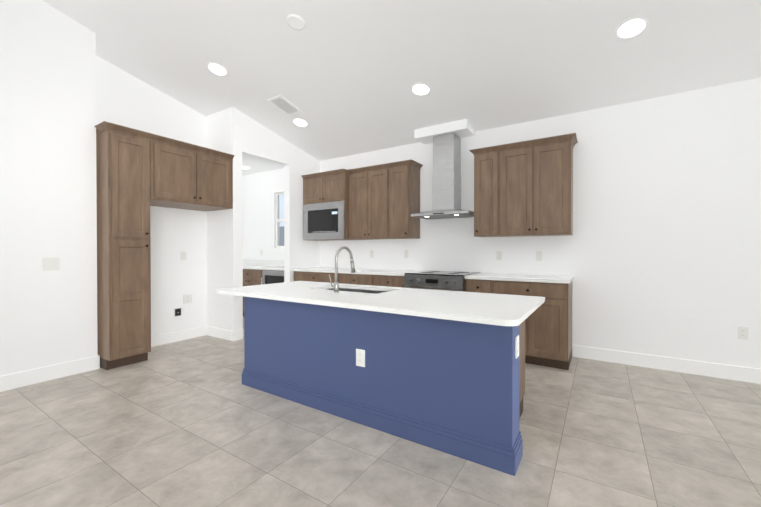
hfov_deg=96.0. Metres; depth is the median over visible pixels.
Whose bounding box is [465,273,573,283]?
countertop
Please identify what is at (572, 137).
crown molding
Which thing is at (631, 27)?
recessed light
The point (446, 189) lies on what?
range hood
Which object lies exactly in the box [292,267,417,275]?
countertop
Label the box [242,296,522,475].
kitchen island
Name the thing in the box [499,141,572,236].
upper cabinet
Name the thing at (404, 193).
upper cabinet
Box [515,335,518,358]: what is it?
outlet
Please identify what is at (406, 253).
electrical outlet
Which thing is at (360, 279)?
base cabinet
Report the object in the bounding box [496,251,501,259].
electrical outlet
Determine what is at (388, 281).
base cabinet
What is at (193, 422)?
floor
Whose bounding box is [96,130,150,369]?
pantry
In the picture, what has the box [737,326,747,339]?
electrical outlet
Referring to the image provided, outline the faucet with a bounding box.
[329,246,354,291]
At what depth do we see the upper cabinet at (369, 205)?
4.97 m
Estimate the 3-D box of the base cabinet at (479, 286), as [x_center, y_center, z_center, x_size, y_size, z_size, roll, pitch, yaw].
[1.253,0.728,4.079,0.300,0.876,0.653,0,1,33]
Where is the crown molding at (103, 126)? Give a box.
[94,121,234,159]
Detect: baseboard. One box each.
[0,355,99,391]
[151,326,203,346]
[204,326,235,340]
[573,345,760,383]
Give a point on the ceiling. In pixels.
(343, 76)
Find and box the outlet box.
[174,307,181,316]
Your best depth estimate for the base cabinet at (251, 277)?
5.98 m
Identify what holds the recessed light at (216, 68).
in the ceiling
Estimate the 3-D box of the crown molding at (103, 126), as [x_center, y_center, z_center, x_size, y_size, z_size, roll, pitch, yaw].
[-2.394,-1.256,3.969,0.241,0.062,1.406,0,1,33]
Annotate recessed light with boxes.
[207,62,227,75]
[293,118,307,126]
[411,83,430,95]
[615,17,648,38]
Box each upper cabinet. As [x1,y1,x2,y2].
[150,140,232,210]
[302,169,351,240]
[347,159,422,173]
[349,169,390,239]
[389,165,419,238]
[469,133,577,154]
[474,152,503,236]
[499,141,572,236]
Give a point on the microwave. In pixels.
(325, 220)
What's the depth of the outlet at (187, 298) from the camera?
4.63 m
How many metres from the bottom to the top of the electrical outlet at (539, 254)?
0.116 m
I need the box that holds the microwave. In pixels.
[303,201,344,239]
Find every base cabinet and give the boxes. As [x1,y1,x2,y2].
[243,269,261,316]
[294,271,338,282]
[339,273,373,285]
[374,275,404,287]
[466,279,491,292]
[492,280,572,369]
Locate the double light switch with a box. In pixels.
[42,258,59,270]
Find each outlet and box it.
[181,252,186,259]
[183,294,191,303]
[356,349,364,366]
[370,250,373,257]
[404,250,408,257]
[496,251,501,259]
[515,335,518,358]
[536,251,542,260]
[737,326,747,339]
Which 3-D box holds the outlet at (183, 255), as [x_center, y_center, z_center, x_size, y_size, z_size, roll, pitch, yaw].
[-2.639,0.032,4.596,0.010,0.116,0.072,0,1,33]
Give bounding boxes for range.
[404,270,479,291]
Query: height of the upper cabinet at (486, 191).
0.983 m
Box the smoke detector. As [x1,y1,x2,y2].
[286,14,304,29]
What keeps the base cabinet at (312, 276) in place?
on the floor
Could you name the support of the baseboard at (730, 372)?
attached to the wall
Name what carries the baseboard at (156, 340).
attached to the wall
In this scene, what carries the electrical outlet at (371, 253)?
attached to the wall
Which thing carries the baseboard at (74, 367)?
attached to the wall
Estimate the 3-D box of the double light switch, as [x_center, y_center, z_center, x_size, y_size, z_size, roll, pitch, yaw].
[-3.052,0.098,3.174,0.010,0.118,0.118,0,1,33]
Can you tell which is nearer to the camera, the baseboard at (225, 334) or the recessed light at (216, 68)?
the recessed light at (216, 68)
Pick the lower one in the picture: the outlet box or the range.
the outlet box
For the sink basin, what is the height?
0.214 m
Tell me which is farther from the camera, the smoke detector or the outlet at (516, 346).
the smoke detector
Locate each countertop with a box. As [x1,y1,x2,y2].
[216,281,544,325]
[243,259,283,270]
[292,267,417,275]
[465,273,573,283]
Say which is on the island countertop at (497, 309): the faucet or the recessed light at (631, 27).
the faucet
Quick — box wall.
[0,0,760,375]
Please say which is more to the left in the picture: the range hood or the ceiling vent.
the ceiling vent
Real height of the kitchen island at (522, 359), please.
0.816 m
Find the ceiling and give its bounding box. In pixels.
[42,0,760,175]
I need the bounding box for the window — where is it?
[270,189,283,251]
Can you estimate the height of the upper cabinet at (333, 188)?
1.046 m
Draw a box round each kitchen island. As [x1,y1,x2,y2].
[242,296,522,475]
[520,320,524,416]
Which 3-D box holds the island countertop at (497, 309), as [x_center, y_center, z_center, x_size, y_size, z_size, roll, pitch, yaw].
[-0.130,0.341,2.832,2.582,0.032,1.055,0,1,33]
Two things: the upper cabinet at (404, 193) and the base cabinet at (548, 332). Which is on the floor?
the base cabinet at (548, 332)
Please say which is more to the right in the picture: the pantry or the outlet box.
the outlet box
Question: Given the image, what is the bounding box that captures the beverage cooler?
[261,270,283,284]
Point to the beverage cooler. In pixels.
(272, 276)
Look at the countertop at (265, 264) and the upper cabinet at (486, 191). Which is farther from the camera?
the countertop at (265, 264)
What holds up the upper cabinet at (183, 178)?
attached to the wall
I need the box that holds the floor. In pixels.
[0,317,760,506]
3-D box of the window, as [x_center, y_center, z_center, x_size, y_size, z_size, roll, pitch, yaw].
[-1.701,-0.618,6.398,0.940,1.188,0.145,0,1,33]
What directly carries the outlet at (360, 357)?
attached to the kitchen island at (451, 387)
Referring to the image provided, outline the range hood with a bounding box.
[411,133,473,219]
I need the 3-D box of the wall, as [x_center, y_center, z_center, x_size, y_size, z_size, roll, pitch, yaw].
[-1.048,-1.066,1.096,10.900,4.509,8.440,0,1,33]
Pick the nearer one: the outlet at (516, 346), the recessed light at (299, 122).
the outlet at (516, 346)
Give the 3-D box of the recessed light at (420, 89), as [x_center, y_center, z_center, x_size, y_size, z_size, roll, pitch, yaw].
[0.441,-1.795,3.746,0.216,0.050,0.212,0,1,33]
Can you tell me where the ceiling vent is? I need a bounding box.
[266,95,301,115]
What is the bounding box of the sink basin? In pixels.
[324,288,388,293]

